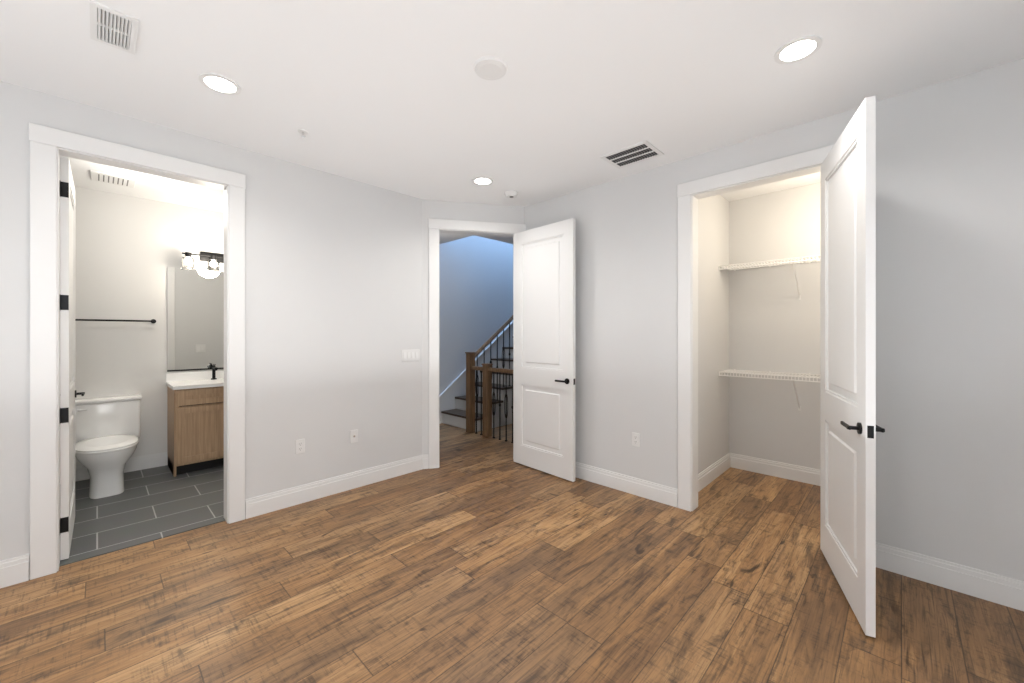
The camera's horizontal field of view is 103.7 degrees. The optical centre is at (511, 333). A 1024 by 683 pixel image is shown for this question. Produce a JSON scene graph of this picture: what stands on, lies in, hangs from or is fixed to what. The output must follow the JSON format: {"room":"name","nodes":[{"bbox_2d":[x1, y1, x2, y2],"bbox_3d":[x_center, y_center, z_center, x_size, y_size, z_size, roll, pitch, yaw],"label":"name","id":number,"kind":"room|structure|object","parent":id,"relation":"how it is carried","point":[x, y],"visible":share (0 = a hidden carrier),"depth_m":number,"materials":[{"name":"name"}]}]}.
{"room":"empty bedroom","nodes":[
{"label":"empty bedroom","id":0,"kind":"room"},
{"bbox_2d":[59,465,225,566],"bbox_3d":[-2.940,1.367,3.476,1.940,0.006,2.900,0,0,44],"label":"floor","id":1,"kind":"structure","parent":0,"point":[152,504],"depth_m":3.11,"materials":[{"name":"grey tile"}]},
{"bbox_2d":[75,394,141,498],"bbox_3d":[-3.622,0.982,3.593,0.794,0.763,0.487,0,0,44],"label":"toilet","id":2,"kind":"object","parent":1,"relation":"on","point":[107,432],"visible":0.83,"depth_m":3.59,"materials":[{"name":"white ceramic"}]},
{"bbox_2d":[166,364,223,476],"bbox_3d":[-3.121,0.847,4.264,0.576,1.035,0.784,0,0,44],"label":"bathroom vanity","id":3,"kind":"object","parent":1,"relation":"on","point":[195,421],"visible":0.69,"depth_m":3.98,"materials":[{"name":"brown wood"}]},
{"bbox_2d":[74,186,223,465],"bbox_3d":[-3.680,0.000,4.192,0.120,2.740,3.140,0,0,44],"label":"wall","id":4,"kind":"structure","parent":0,"point":[129,250],"depth_m":4.00,"materials":[{"name":"paint"}]},
{"bbox_2d":[75,319,155,322],"bbox_3d":[-3.854,-0.130,3.874,0.070,0.043,0.644,0,0,44],"label":"towel rail","id":5,"kind":"object","parent":4,"relation":"attached to","point":[153,321],"visible":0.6,"depth_m":3.89,"materials":[{"name":"black metal"}]},
{"bbox_2d":[75,452,167,481],"bbox_3d":[-3.631,1.299,4.145,0.016,0.142,2.900,0,0,44],"label":"baseboard","id":6,"kind":"structure","parent":4,"relation":"attached to","point":[141,462],"depth_m":4.02,"materials":[{"name":"white wood"}]},
{"bbox_2d":[167,267,223,371],"bbox_3d":[-3.325,-0.154,4.461,0.012,1.092,0.764,0,0,44],"label":"bathroom mirror","id":7,"kind":"object","parent":4,"relation":"attached to","point":[195,319],"visible":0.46,"depth_m":4.35,"materials":[{"name":"clear glass"}]},
{"bbox_2d":[182,251,223,270],"bbox_3d":[-3.284,-0.800,4.421,0.126,0.200,0.546,0,0,44],"label":"sconce","id":8,"kind":"object","parent":4,"relation":"attached to","point":[214,260],"visible":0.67,"depth_m":4.37,"materials":[{"name":"white glass"}]},
{"bbox_2d":[0,81,421,578],"bbox_3d":[-2.292,0.000,2.750,0.120,2.740,3.960,0,0,44],"label":"wall","id":9,"kind":"structure","parent":0,"point":[333,295],"depth_m":3.22,"materials":[{"name":"paint"}]},
{"bbox_2d":[0,554,28,587],"bbox_3d":[-3.146,1.299,1.772,0.016,0.142,1.305,0,0,44],"label":"baseboard","id":10,"kind":"structure","parent":9,"relation":"attached to","point":[15,570],"depth_m":2.20,"materials":[{"name":"white wood"}]},
{"bbox_2d":[60,156,84,559],"bbox_3d":[-2.970,0.146,2.692,0.841,2.424,0.135,0,0,44],"label":"door","id":11,"kind":"structure","parent":9,"relation":"in","point":[68,393],"depth_m":2.43,"materials":[{"name":"white wood"}]},
{"bbox_2d":[29,122,245,579],"bbox_3d":[-2.383,0.097,2.657,0.162,2.546,1.030,0,0,44],"label":"door frame","id":12,"kind":"structure","parent":9,"relation":"attached to","point":[49,146],"depth_m":2.32,"materials":[{"name":"white wood"}]},
{"bbox_2d":[295,439,304,453],"bbox_3d":[-1.714,0.910,3.254,0.008,0.114,0.070,0,0,44],"label":"electrical outlet","id":13,"kind":"object","parent":9,"relation":"attached to","point":[299,446],"visible":1,"depth_m":3.25,"materials":[{"name":"white plastic"}]},
{"bbox_2d":[350,429,357,442],"bbox_3d":[-1.402,0.910,3.573,0.013,0.114,0.070,0,0,44],"label":"outlet","id":14,"kind":"object","parent":9,"relation":"attached to","point":[353,436],"visible":1,"depth_m":3.57,"materials":[{"name":"white plastic"}]},
{"bbox_2d":[401,349,419,360],"bbox_3d":[-1.007,0.209,3.981,0.012,0.113,0.203,0,0,44],"label":"switch plate","id":15,"kind":"object","parent":9,"relation":"attached to","point":[410,355],"visible":1,"depth_m":3.98,"materials":[{"name":"white plastic"}]},
{"bbox_2d":[422,199,523,467],"bbox_3d":[-0.405,0.000,4.267,1.071,2.740,0.120,0,0,-13],"label":"wall","id":16,"kind":"structure","parent":0,"point":[449,210],"depth_m":4.10,"materials":[{"name":"paint"}]},
{"bbox_2d":[428,218,525,468],"bbox_3d":[-0.365,0.097,4.276,1.028,2.546,0.162,0,0,-13],"label":"door frame","id":17,"kind":"structure","parent":16,"relation":"attached to","point":[436,227],"depth_m":4.10,"materials":[{"name":"white wood"}]},
{"bbox_2d":[514,218,574,481],"bbox_3d":[0.291,0.146,4.011,0.135,2.424,0.836,0,0,-43],"label":"hall door","id":18,"kind":"structure","parent":16,"relation":"in","point":[544,348],"depth_m":3.95,"materials":[{"name":"white wood"}]},
{"bbox_2d":[439,235,512,394],"bbox_3d":[-0.685,-1.330,6.679,0.120,5.400,4.600,0,0,44],"label":"wall","id":19,"kind":"structure","parent":0,"point":[475,293],"depth_m":6.58,"materials":[{"name":"paint"}]},
{"bbox_2d":[0,423,1023,682],"bbox_3d":[0.412,1.400,3.012,7.640,0.060,8.340,0,0,44],"label":"floor","id":20,"kind":"structure","parent":0,"point":[474,557],"depth_m":2.07,"materials":[{"name":"brown wood"}]},
{"bbox_2d":[439,315,512,442],"bbox_3d":[0.669,-0.122,6.241,2.431,2.982,2.757,0,0,44],"label":"staircase","id":21,"kind":"structure","parent":20,"relation":"on","point":[476,395],"depth_m":5.97,"materials":[{"name":"brown wood"}]},
{"bbox_2d":[0,0,1023,243],"bbox_3d":[0.412,-1.400,3.012,7.640,0.060,8.340,0,0,44],"label":"ceiling","id":22,"kind":"structure","parent":0,"point":[401,96],"depth_m":2.12,"materials":[{"name":"paint"}]},
{"bbox_2d":[90,170,135,187],"bbox_3d":[-3.521,-1.363,3.551,0.280,0.014,0.280,0,0,44],"label":"ceiling vent","id":23,"kind":"object","parent":22,"relation":"in","point":[112,179],"visible":0.98,"depth_m":3.53,"materials":[{"name":"white"}]},
{"bbox_2d":[89,0,138,54],"bbox_3d":[-1.785,-1.365,1.804,0.300,0.009,0.150,0,0,44],"label":"ceiling vent","id":24,"kind":"object","parent":22,"relation":"in","point":[113,28],"visible":1,"depth_m":1.79,"materials":[{"name":"white metal"}]},
{"bbox_2d":[198,73,240,94],"bbox_3d":[-1.597,-1.367,2.203,0.190,0.006,0.190,0,0,44],"label":"recessed light","id":25,"kind":"object","parent":22,"relation":"in","point":[218,83],"visible":1,"depth_m":2.20,"materials":[{"name":"white"}]},
{"bbox_2d":[298,129,307,137],"bbox_3d":[-1.415,-1.353,2.722,0.064,0.033,0.064,0,0,44],"label":"sprinkler","id":26,"kind":"object","parent":22,"relation":"attached to","point":[302,132],"visible":1,"depth_m":2.71,"materials":[{"name":"white metal"}]},
{"bbox_2d":[472,177,492,184],"bbox_3d":[-0.262,-1.367,3.595,0.190,0.006,0.190,0,0,44],"label":"recessed light","id":27,"kind":"object","parent":22,"relation":"in","point":[482,180],"visible":1,"depth_m":3.58,"materials":[{"name":"white"}]},
{"bbox_2d":[473,56,507,79],"bbox_3d":[-0.110,-1.362,2.070,0.176,0.016,0.176,0,0,44],"label":"cover","id":28,"kind":"object","parent":22,"relation":"attached to","point":[490,68],"visible":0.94,"depth_m":2.05,"materials":[{"name":"white plastic"}]},
{"bbox_2d":[505,190,517,198],"bbox_3d":[-0.005,-1.349,3.904,0.136,0.041,0.136,0,0,44],"label":"smoke detector","id":29,"kind":"object","parent":22,"relation":"attached to","point":[511,194],"visible":1,"depth_m":3.87,"materials":[{"name":"white plastic"}]},
{"bbox_2d":[600,140,663,168],"bbox_3d":[0.917,-1.367,3.080,0.380,0.007,0.300,0,0,44],"label":"ceiling vent","id":30,"kind":"object","parent":22,"relation":"in","point":[642,151],"visible":1,"depth_m":3.07,"materials":[{"name":"white metal"}]},
{"bbox_2d":[774,35,821,63],"bbox_3d":[1.377,-1.367,1.938,0.190,0.006,0.190,0,0,44],"label":"recessed light","id":31,"kind":"object","parent":22,"relation":"in","point":[798,49],"visible":1,"depth_m":1.93,"materials":[{"name":"white"}]},
{"bbox_2d":[698,194,728,473],"bbox_3d":[1.818,0.000,3.801,0.120,2.740,1.350,0,0,44],"label":"wall","id":32,"kind":"structure","parent":0,"point":[713,332],"depth_m":3.81,"materials":[{"name":"paint"}]},
{"bbox_2d":[698,453,730,491],"bbox_3d":[1.815,1.299,3.700,0.016,0.142,1.200,0,0,44],"label":"baseboard","id":33,"kind":"structure","parent":32,"relation":"attached to","point":[711,473],"depth_m":3.78,"materials":[{"name":"white wood"}]},
{"bbox_2d":[524,58,1023,580],"bbox_3d":[1.856,0.000,2.741,4.950,2.740,0.120,0,0,44],"label":"wall","id":34,"kind":"structure","parent":0,"point":[950,314],"depth_m":2.26,"materials":[{"name":"paint"}]},
{"bbox_2d":[575,462,677,507],"bbox_3d":[0.717,1.299,3.750,1.650,0.142,0.016,0,0,44],"label":"baseboard","id":35,"kind":"structure","parent":34,"relation":"attached to","point":[660,493],"depth_m":3.46,"materials":[{"name":"white wood"}]},
{"bbox_2d":[632,432,639,446],"bbox_3d":[1.055,0.900,3.428,0.070,0.114,0.008,0,0,44],"label":"electrical outlet","id":36,"kind":"object","parent":34,"relation":"attached to","point":[635,439],"visible":1,"depth_m":3.42,"materials":[{"name":"white plastic"}]},
{"bbox_2d":[677,145,833,511],"bbox_3d":[1.732,0.097,2.861,1.045,2.546,0.162,0,0,44],"label":"door frame","id":37,"kind":"structure","parent":34,"relation":"attached to","point":[690,194],"depth_m":3.11,"materials":[{"name":"white wood"}]},
{"bbox_2d":[820,96,884,637],"bbox_3d":[1.796,0.146,2.186,0.135,2.424,0.851,0,0,26],"label":"closet door","id":38,"kind":"structure","parent":34,"relation":"in","point":[849,428],"depth_m":2.02,"materials":[{"name":"white wood"}]},
{"bbox_2d":[876,542,1023,610],"bbox_3d":[2.812,1.299,1.719,2.095,0.142,0.016,0,0,44],"label":"baseboard","id":39,"kind":"structure","parent":34,"relation":"attached to","point":[993,587],"depth_m":2.15,"materials":[{"name":"white wood"}]},
{"bbox_2d":[729,183,819,469],"bbox_3d":[3.108,0.000,3.408,2.280,2.740,0.120,0,0,44],"label":"wall","id":40,"kind":"structure","parent":0,"point":[774,323],"depth_m":3.88,"materials":[{"name":"paint"}]},
{"bbox_2d":[719,369,819,410],"bbox_3d":[2.948,0.536,3.243,2.279,0.348,0.338,0,0,44],"label":"wire shelf","id":41,"kind":"object","parent":40,"relation":"attached to","point":[742,372],"visible":0.44,"depth_m":3.70,"materials":[{"name":"white metal"}]},
{"bbox_2d":[719,255,819,299],"bbox_3d":[2.948,-0.494,3.243,2.279,0.348,0.338,0,0,44],"label":"wire shelf","id":42,"kind":"object","parent":40,"relation":"attached to","point":[765,264],"visible":0.38,"depth_m":3.69,"materials":[{"name":"white metal"}]},
{"bbox_2d":[731,453,819,485],"bbox_3d":[3.060,1.299,3.359,2.280,0.142,0.016,0,0,44],"label":"baseboard","id":43,"kind":"structure","parent":40,"relation":"attached to","point":[767,467],"depth_m":3.86,"materials":[{"name":"white wood"}]}
]}

